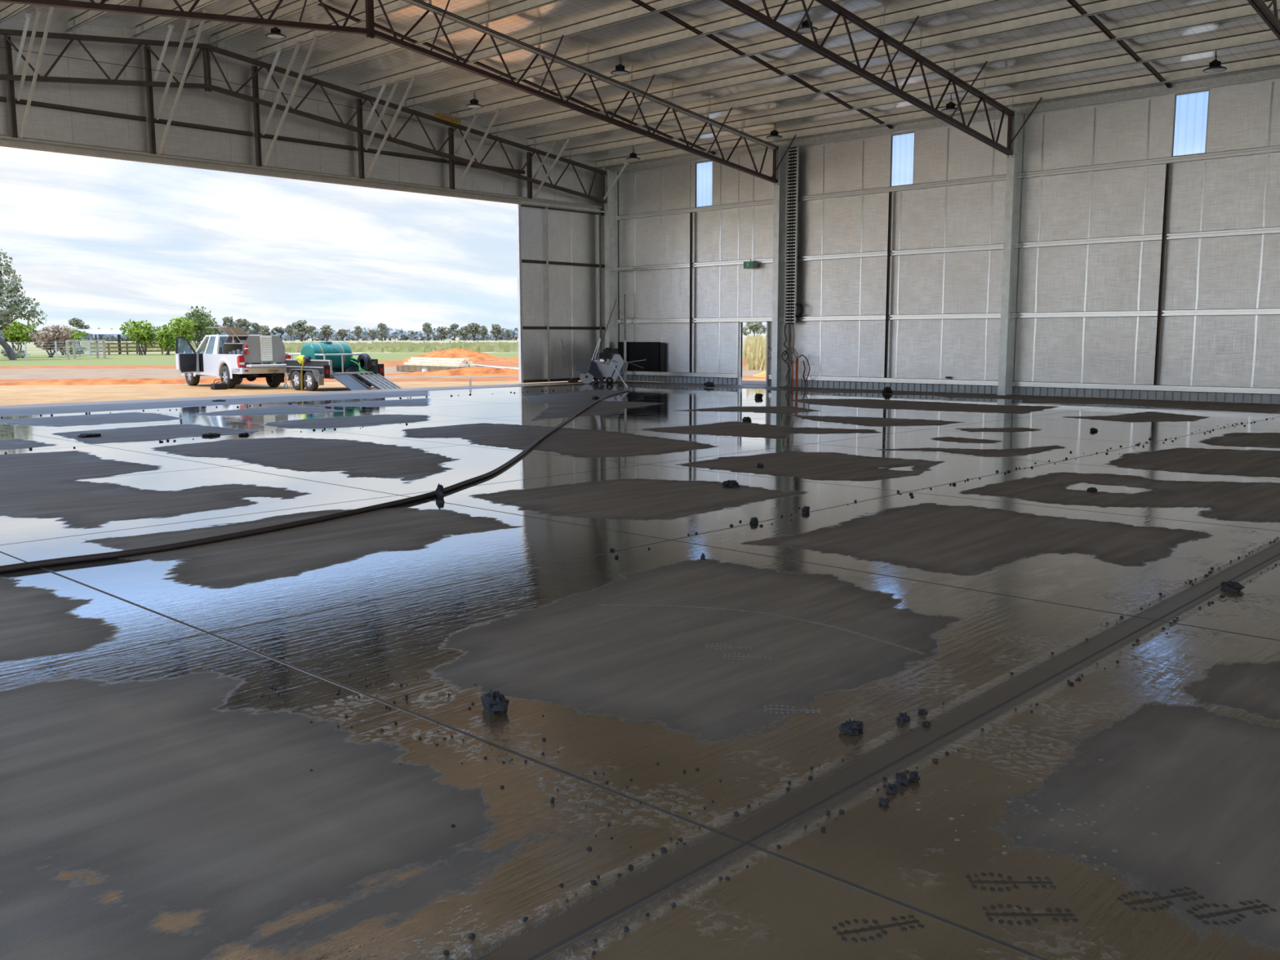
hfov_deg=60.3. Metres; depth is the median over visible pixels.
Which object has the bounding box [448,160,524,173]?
wall girt
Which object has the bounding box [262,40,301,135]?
brace
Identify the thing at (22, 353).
shrub
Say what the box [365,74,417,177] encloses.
brace
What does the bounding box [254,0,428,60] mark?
roof purlin
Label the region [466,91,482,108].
light
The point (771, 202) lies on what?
wall girt
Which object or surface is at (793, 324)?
cable
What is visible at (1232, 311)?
wall rail
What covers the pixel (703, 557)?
clod
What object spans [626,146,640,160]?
light
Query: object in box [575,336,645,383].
saw
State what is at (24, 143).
beam
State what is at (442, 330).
tree
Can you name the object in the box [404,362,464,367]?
timber beam
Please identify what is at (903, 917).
print
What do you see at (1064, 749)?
pebbles
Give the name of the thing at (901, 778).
clod
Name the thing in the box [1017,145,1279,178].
wall girt
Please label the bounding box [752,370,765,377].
dirt mound
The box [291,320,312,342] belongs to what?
tree
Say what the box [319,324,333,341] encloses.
tree
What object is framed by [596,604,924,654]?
scuff mark
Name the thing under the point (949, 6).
purlin
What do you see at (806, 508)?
clod
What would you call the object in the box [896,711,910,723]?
clod
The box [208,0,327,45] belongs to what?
roof purlin
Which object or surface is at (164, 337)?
bush
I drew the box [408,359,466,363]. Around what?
timber beam
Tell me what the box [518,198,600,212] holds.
trim
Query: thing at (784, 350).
cable coil
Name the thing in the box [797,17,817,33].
light
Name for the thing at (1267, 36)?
purlin
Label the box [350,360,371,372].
hose
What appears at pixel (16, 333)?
bush
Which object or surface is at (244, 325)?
tree
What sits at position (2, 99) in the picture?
wall girt
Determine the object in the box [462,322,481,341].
tree
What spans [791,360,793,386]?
conduit
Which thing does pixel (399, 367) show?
timber beam
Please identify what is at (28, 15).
brace
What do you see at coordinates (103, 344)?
pen
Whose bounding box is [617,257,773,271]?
wall rail
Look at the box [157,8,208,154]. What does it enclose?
brace
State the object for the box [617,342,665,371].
board
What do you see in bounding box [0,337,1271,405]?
ground
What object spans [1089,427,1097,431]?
clod
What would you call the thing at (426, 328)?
tree
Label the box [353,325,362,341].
tree
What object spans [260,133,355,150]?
wall girt
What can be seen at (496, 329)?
tree
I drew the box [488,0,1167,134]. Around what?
purlin
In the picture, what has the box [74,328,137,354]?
shelter
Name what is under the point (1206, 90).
window
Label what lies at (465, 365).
timber beam
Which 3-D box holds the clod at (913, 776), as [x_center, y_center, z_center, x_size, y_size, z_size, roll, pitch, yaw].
[0.994,1.072,4.001,0.041,0.039,0.040,0,7,3]
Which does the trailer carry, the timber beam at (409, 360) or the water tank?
the water tank
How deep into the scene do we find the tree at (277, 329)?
601.47 m
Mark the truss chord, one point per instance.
(422, 6)
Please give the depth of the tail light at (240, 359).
36.60 m
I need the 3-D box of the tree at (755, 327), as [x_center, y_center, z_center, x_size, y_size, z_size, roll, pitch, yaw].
[15.143,-19.711,146.375,3.015,4.807,3.414,7,10,43]
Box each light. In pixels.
[236,355,244,367]
[265,26,286,39]
[285,355,291,361]
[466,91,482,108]
[610,55,629,75]
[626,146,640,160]
[766,123,782,138]
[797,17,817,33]
[941,94,959,112]
[1202,49,1226,72]
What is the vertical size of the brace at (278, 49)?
1.123 m
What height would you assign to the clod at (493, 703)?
0.097 m
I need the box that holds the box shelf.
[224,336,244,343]
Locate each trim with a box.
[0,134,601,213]
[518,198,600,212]
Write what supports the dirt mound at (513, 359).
on the ground at (153, 365)
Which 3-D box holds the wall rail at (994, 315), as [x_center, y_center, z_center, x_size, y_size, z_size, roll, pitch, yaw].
[7.386,-4.833,32.766,7.610,0.150,0.090,7,10,43]
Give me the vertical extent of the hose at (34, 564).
0.828 m
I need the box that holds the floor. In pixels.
[0,380,1279,959]
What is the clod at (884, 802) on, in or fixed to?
on the floor
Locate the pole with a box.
[595,298,617,359]
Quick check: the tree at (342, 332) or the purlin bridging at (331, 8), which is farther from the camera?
the tree at (342, 332)
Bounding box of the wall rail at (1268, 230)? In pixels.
[1014,226,1279,248]
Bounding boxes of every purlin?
[0,3,31,23]
[65,0,132,31]
[133,0,218,36]
[184,0,285,40]
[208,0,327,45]
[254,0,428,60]
[308,0,562,77]
[358,0,702,93]
[404,0,848,107]
[449,0,1004,120]
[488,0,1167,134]
[526,0,1279,146]
[562,30,1279,157]
[595,54,1279,168]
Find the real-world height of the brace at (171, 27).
1.139 m
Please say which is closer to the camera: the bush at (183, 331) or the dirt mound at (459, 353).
the dirt mound at (459, 353)
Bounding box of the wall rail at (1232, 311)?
[1011,307,1279,318]
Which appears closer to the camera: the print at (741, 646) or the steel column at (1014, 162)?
the print at (741, 646)
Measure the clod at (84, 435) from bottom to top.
0.056 m
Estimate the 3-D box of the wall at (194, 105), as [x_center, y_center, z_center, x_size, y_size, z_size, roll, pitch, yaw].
[-11.586,-10.028,29.081,0.086,3.410,30.400,7,10,43]
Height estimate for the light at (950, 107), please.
0.450 m
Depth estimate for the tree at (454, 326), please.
538.10 m
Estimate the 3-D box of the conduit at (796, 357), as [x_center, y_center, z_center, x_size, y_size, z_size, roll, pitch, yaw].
[4.954,-3.427,34.946,0.052,0.981,0.043,7,10,43]
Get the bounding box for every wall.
[0,17,605,212]
[617,77,1279,387]
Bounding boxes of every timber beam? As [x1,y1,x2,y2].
[396,364,463,372]
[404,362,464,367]
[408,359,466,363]
[410,357,469,360]
[428,362,468,366]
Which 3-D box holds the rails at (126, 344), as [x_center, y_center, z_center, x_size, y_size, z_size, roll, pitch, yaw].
[-52.578,-13.744,115.047,2.349,1.300,10.140,7,10,43]
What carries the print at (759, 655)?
on the floor
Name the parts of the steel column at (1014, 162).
plate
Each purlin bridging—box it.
[316,3,715,155]
[631,0,893,128]
[1066,0,1172,88]
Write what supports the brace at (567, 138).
attached to the post at (529, 166)
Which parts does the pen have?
post, post, rail, post, post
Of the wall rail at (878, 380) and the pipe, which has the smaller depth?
the wall rail at (878, 380)
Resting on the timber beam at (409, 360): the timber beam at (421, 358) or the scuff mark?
the timber beam at (421, 358)
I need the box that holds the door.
[515,204,605,382]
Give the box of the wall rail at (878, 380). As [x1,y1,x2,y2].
[802,375,998,386]
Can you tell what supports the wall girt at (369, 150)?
attached to the wall at (194, 105)
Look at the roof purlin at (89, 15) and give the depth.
25.64 m
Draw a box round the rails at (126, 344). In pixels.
[89,342,175,355]
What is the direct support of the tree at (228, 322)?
on the ground at (153, 365)
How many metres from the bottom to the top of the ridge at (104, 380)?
0.237 m
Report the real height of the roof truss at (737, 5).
3.105 m
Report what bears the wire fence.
on the ground at (153, 365)
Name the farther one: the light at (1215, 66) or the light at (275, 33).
the light at (275, 33)
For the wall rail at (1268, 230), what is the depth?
27.49 m
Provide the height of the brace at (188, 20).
2.099 m
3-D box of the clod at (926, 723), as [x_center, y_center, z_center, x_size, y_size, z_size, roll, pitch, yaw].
[1.188,1.008,4.567,0.035,0.019,0.044,1,7,7]
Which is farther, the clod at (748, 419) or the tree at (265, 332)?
the tree at (265, 332)
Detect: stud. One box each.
[689,212,693,373]
[884,191,892,377]
[1153,163,1169,385]
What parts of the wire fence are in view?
post, post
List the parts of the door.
rail, rail, rail, rail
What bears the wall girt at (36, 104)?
attached to the wall at (194, 105)
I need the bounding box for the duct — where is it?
[783,324,788,385]
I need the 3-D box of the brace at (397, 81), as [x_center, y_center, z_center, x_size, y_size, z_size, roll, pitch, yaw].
[-7.429,-10.465,31.659,1.743,1.730,0.100,7,10,43]
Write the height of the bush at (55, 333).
3.020 m
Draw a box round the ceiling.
[0,0,1279,161]
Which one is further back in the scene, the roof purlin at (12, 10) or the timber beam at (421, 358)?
the timber beam at (421, 358)
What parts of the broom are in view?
handle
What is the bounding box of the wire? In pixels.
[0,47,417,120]
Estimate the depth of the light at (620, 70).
27.40 m
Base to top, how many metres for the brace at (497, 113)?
2.161 m
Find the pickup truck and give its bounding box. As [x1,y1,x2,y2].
[175,326,291,388]
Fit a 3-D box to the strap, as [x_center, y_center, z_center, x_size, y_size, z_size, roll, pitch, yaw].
[-10.947,-3.445,36.003,0.012,1.051,0.319,7,10,43]
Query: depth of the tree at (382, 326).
490.66 m
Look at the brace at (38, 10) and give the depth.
24.82 m
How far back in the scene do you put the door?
39.03 m
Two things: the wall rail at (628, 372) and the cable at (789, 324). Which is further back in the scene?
the wall rail at (628, 372)
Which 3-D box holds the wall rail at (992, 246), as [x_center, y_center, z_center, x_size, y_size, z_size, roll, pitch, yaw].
[7.382,-6.687,32.525,7.610,0.150,0.090,7,10,43]
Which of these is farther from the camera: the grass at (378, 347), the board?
the grass at (378, 347)
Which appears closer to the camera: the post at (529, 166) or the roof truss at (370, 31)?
the roof truss at (370, 31)
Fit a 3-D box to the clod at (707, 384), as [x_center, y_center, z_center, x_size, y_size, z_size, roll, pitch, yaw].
[2.257,-3.115,35.758,0.382,0.162,0.431,7,10,43]
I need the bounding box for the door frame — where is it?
[737,320,769,386]
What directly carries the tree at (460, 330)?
on the ground at (153, 365)
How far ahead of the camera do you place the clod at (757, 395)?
28.89 m
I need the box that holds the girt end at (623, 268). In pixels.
[604,266,633,271]
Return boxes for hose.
[0,360,630,573]
[350,356,373,371]
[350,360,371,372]
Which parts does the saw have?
blade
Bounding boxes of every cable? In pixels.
[783,324,787,355]
[787,324,791,371]
[792,324,795,357]
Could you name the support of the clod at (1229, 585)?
on the floor
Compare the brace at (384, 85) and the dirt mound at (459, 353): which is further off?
the dirt mound at (459, 353)
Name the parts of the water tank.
lid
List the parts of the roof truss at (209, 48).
ridge post, ridge post, post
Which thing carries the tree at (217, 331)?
on the ground at (153, 365)
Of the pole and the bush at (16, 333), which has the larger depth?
the bush at (16, 333)
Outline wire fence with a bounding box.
[0,341,90,358]
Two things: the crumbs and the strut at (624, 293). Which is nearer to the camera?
the crumbs
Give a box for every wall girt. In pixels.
[0,96,6,102]
[15,98,146,121]
[154,118,253,136]
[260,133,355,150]
[363,147,447,163]
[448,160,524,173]
[617,199,773,220]
[784,174,1006,203]
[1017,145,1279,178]
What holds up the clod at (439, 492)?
on the floor
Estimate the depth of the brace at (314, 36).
28.82 m
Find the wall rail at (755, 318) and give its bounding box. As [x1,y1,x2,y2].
[617,316,772,323]
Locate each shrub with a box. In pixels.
[0,348,30,358]
[62,344,86,355]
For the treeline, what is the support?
on the ground at (153, 365)
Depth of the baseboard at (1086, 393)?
30.28 m
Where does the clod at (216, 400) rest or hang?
on the floor
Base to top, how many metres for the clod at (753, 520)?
0.054 m
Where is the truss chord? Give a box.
[404,0,776,149]
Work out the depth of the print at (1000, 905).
3.07 m
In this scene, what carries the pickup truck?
on the ground at (153, 365)
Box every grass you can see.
[80,341,518,352]
[743,333,766,370]
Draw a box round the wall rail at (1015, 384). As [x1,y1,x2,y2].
[1012,381,1279,394]
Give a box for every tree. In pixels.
[0,248,47,359]
[67,317,89,345]
[183,305,217,348]
[203,322,221,334]
[218,315,239,333]
[233,318,252,332]
[247,322,263,334]
[259,325,272,335]
[271,326,284,335]
[283,324,294,341]
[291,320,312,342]
[307,325,317,341]
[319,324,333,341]
[334,328,347,341]
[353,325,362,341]
[367,329,377,340]
[376,322,389,341]
[422,322,432,341]
[437,326,449,340]
[447,323,460,341]
[458,326,468,340]
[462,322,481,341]
[478,325,488,340]
[489,324,506,341]
[504,328,512,340]
[742,322,766,337]
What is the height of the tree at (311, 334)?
7.370 m
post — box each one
[4,35,17,137]
[143,45,155,154]
[251,65,262,166]
[355,97,364,178]
[448,127,454,189]
[526,151,532,198]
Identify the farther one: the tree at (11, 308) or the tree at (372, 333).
the tree at (372, 333)
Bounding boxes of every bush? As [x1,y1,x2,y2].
[0,320,39,357]
[28,324,74,357]
[59,328,87,355]
[119,319,159,355]
[155,316,198,351]
[155,324,177,355]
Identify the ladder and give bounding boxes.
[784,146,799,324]
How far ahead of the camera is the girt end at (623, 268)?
39.40 m
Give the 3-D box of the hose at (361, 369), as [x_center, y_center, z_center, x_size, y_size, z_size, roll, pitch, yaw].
[-9.311,-3.833,36.557,0.901,0.478,0.309,3,8,24]
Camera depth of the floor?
5.29 m
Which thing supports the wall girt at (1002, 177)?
attached to the wall at (1236, 193)
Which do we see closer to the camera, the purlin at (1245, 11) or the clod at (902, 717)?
the clod at (902, 717)
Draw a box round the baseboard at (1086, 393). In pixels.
[617,374,1279,404]
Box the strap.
[301,359,305,391]
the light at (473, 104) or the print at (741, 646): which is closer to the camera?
the print at (741, 646)
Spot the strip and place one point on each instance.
(435, 113)
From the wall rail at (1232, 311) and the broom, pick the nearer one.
the wall rail at (1232, 311)
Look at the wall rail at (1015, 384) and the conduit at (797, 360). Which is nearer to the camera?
the wall rail at (1015, 384)
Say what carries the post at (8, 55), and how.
on the beam at (24, 143)
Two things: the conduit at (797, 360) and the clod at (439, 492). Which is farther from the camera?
the conduit at (797, 360)
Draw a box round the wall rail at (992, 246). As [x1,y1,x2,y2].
[783,244,1003,262]
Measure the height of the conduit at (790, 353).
1.101 m
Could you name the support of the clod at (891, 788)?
on the floor
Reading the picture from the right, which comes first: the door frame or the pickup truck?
the door frame
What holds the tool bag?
on the ground at (153, 365)
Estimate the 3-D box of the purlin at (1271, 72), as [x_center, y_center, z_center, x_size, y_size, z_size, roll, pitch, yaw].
[12.938,-9.524,26.714,38.950,0.239,0.106,7,10,43]
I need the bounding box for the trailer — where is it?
[284,353,401,391]
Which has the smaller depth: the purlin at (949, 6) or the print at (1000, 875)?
the print at (1000, 875)
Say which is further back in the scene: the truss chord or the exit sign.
the exit sign
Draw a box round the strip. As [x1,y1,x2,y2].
[434,110,461,124]
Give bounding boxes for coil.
[782,350,788,360]
[788,347,798,363]
[791,302,803,317]
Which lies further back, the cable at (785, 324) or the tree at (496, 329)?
the tree at (496, 329)
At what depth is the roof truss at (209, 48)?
30.07 m
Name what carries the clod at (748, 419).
on the floor
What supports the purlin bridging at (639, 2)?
attached to the roof purlin at (398, 5)
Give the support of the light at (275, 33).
hanging from the roof purlin at (296, 6)
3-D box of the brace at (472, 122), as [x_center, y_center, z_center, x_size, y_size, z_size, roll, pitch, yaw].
[-5.409,-10.748,34.274,1.091,1.091,0.100,7,10,43]
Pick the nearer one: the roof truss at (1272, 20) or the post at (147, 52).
the roof truss at (1272, 20)
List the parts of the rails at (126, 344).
rail, rail, rail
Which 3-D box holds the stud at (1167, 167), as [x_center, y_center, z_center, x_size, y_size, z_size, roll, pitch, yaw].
[12.950,-5.071,27.361,0.070,5.420,0.060,7,10,43]
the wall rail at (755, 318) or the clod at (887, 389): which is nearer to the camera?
the clod at (887, 389)
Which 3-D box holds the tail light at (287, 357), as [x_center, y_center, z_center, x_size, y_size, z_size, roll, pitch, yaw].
[-12.028,-4.087,37.815,0.177,0.406,0.182,-7,10,-42]
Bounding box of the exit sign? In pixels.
[743,258,757,268]
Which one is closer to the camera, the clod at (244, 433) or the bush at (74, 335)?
the clod at (244, 433)
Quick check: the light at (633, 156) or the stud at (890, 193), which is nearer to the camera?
the stud at (890, 193)
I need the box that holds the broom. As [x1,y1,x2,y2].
[560,339,577,382]
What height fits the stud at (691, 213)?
5.420 m
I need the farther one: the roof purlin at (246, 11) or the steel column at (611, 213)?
the steel column at (611, 213)
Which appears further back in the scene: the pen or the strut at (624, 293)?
the pen
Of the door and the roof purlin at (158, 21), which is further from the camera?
the door
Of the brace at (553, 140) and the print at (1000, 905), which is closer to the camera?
the print at (1000, 905)
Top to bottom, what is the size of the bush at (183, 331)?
3.955 m
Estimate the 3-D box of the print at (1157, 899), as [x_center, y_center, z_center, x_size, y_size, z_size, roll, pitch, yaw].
[1.494,1.199,3.158,0.247,0.002,0.113,-2,8,-15]
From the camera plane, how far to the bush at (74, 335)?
112.54 m
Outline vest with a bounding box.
[296,355,310,364]
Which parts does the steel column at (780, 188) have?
plate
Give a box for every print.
[705,643,753,649]
[722,653,771,659]
[763,704,821,713]
[831,914,924,942]
[966,872,1056,891]
[982,903,1078,925]
[1117,886,1204,911]
[1186,899,1276,924]
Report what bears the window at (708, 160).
in the wall at (1236, 193)
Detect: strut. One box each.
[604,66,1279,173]
[623,292,626,381]
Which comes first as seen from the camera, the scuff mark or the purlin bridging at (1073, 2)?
the scuff mark
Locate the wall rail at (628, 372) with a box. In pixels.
[619,370,737,377]
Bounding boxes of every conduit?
[790,352,791,386]
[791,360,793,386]
[795,356,797,387]
[796,360,798,387]
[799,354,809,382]
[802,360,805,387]
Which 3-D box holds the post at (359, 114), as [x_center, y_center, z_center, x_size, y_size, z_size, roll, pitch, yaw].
[-8.193,-9.997,32.306,0.140,2.265,0.102,7,10,43]
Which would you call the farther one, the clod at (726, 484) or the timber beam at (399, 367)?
the timber beam at (399, 367)
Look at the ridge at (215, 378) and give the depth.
44.90 m
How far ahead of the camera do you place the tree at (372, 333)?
602.20 m
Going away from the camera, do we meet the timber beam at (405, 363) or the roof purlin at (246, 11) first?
the roof purlin at (246, 11)
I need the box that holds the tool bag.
[210,378,227,389]
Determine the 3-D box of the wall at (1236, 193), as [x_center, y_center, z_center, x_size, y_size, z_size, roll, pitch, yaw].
[13.013,-6.023,27.389,39.250,7.522,0.082,7,10,43]
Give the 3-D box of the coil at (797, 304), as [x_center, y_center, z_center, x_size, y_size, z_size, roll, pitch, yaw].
[4.945,-5.344,34.726,0.446,0.446,0.065,7,10,43]
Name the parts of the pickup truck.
door glass, door, door trim, cab frame, box lid, number plate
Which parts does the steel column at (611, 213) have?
plate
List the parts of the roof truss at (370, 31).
ridge post, ridge post, post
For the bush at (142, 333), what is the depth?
111.53 m
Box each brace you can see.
[14,13,31,71]
[16,6,42,101]
[19,6,53,137]
[153,24,173,80]
[155,18,191,119]
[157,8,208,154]
[260,47,281,97]
[262,34,318,165]
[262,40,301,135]
[364,79,399,150]
[364,82,386,128]
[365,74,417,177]
[455,108,501,189]
[455,113,478,154]
[533,137,570,198]
[533,139,556,177]
[603,162,629,199]
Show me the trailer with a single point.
(314, 372)
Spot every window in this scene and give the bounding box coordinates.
[694,160,712,207]
[889,130,915,186]
[1171,88,1209,156]
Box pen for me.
[65,339,106,359]
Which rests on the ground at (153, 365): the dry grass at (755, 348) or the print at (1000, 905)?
the dry grass at (755, 348)
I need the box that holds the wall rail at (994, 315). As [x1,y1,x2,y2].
[782,312,1000,321]
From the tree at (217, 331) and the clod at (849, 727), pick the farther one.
the tree at (217, 331)
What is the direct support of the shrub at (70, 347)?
on the ground at (153, 365)
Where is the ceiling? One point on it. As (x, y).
(564, 13)
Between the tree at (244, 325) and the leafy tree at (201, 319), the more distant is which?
the tree at (244, 325)
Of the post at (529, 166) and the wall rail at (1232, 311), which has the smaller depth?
the wall rail at (1232, 311)
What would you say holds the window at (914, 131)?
in the wall at (1236, 193)
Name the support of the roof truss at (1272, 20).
on the steel column
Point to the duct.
(786, 344)
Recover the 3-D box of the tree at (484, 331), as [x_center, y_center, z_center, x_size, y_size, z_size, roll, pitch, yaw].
[-78.746,-73.973,554.866,4.749,7.690,6.094,6,10,40]
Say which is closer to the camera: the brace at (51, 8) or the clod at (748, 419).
the clod at (748, 419)
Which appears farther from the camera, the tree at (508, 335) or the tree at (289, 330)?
the tree at (508, 335)
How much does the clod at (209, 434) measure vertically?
0.052 m
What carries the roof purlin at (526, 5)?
on the roof truss at (370, 31)
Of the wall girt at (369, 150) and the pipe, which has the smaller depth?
the wall girt at (369, 150)
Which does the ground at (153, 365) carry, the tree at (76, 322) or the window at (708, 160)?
the tree at (76, 322)
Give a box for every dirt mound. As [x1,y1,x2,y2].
[399,347,506,361]
[490,356,518,362]
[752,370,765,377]
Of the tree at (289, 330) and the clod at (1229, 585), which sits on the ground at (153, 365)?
the tree at (289, 330)
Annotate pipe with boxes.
[475,364,503,368]
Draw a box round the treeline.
[0,325,518,342]
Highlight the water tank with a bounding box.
[300,341,352,372]
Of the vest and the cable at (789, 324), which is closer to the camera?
the cable at (789, 324)
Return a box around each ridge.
[0,377,289,385]
[200,376,335,380]
[384,366,519,375]
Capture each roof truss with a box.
[0,0,795,183]
[0,18,607,203]
[719,0,1042,155]
[1246,0,1279,39]
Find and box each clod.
[77,433,102,437]
[200,432,221,436]
[212,399,226,401]
[238,432,249,435]
[435,483,444,497]
[480,688,509,714]
[700,552,705,559]
[703,382,715,386]
[721,480,739,488]
[742,416,751,422]
[749,516,758,523]
[754,393,763,398]
[756,462,764,467]
[801,506,809,512]
[838,718,863,735]
[879,797,889,806]
[881,386,893,393]
[884,782,897,794]
[894,771,909,786]
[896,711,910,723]
[908,770,920,782]
[917,708,927,714]
[921,720,930,726]
[1086,487,1097,492]
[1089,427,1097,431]
[1220,580,1244,591]
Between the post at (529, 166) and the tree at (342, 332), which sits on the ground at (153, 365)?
the tree at (342, 332)
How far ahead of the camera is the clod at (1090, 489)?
11.39 m
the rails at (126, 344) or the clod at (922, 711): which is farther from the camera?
the rails at (126, 344)
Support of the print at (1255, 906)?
on the floor
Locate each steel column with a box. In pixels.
[604,169,617,381]
[770,144,786,386]
[996,109,1023,395]
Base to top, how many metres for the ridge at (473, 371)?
0.390 m
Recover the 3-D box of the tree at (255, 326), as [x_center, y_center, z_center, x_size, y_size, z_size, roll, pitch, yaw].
[-176.908,-68.286,507.920,8.013,8.905,6.173,1,7,7]
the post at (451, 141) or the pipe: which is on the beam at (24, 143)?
the post at (451, 141)
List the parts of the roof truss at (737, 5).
post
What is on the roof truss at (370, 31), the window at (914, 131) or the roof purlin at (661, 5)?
the roof purlin at (661, 5)
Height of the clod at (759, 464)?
0.060 m
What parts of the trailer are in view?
panel, rail, tank frame, ramp plate, panel, rail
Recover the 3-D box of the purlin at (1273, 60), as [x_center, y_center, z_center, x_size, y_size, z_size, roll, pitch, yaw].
[12.634,-9.634,26.374,38.950,0.240,0.160,7,10,43]
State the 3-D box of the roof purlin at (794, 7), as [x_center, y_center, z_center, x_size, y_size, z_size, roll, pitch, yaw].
[7.089,-9.786,20.398,38.950,0.240,0.160,7,10,43]
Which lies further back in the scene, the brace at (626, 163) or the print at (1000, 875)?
the brace at (626, 163)
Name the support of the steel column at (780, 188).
on the floor
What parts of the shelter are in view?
post, post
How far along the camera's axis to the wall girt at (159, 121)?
29.09 m
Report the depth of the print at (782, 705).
4.76 m
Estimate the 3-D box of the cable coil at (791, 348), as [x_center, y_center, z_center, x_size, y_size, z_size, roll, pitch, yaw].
[4.867,-3.948,34.924,0.031,0.500,0.426,-7,10,-41]
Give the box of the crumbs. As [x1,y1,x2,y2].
[0,388,1279,959]

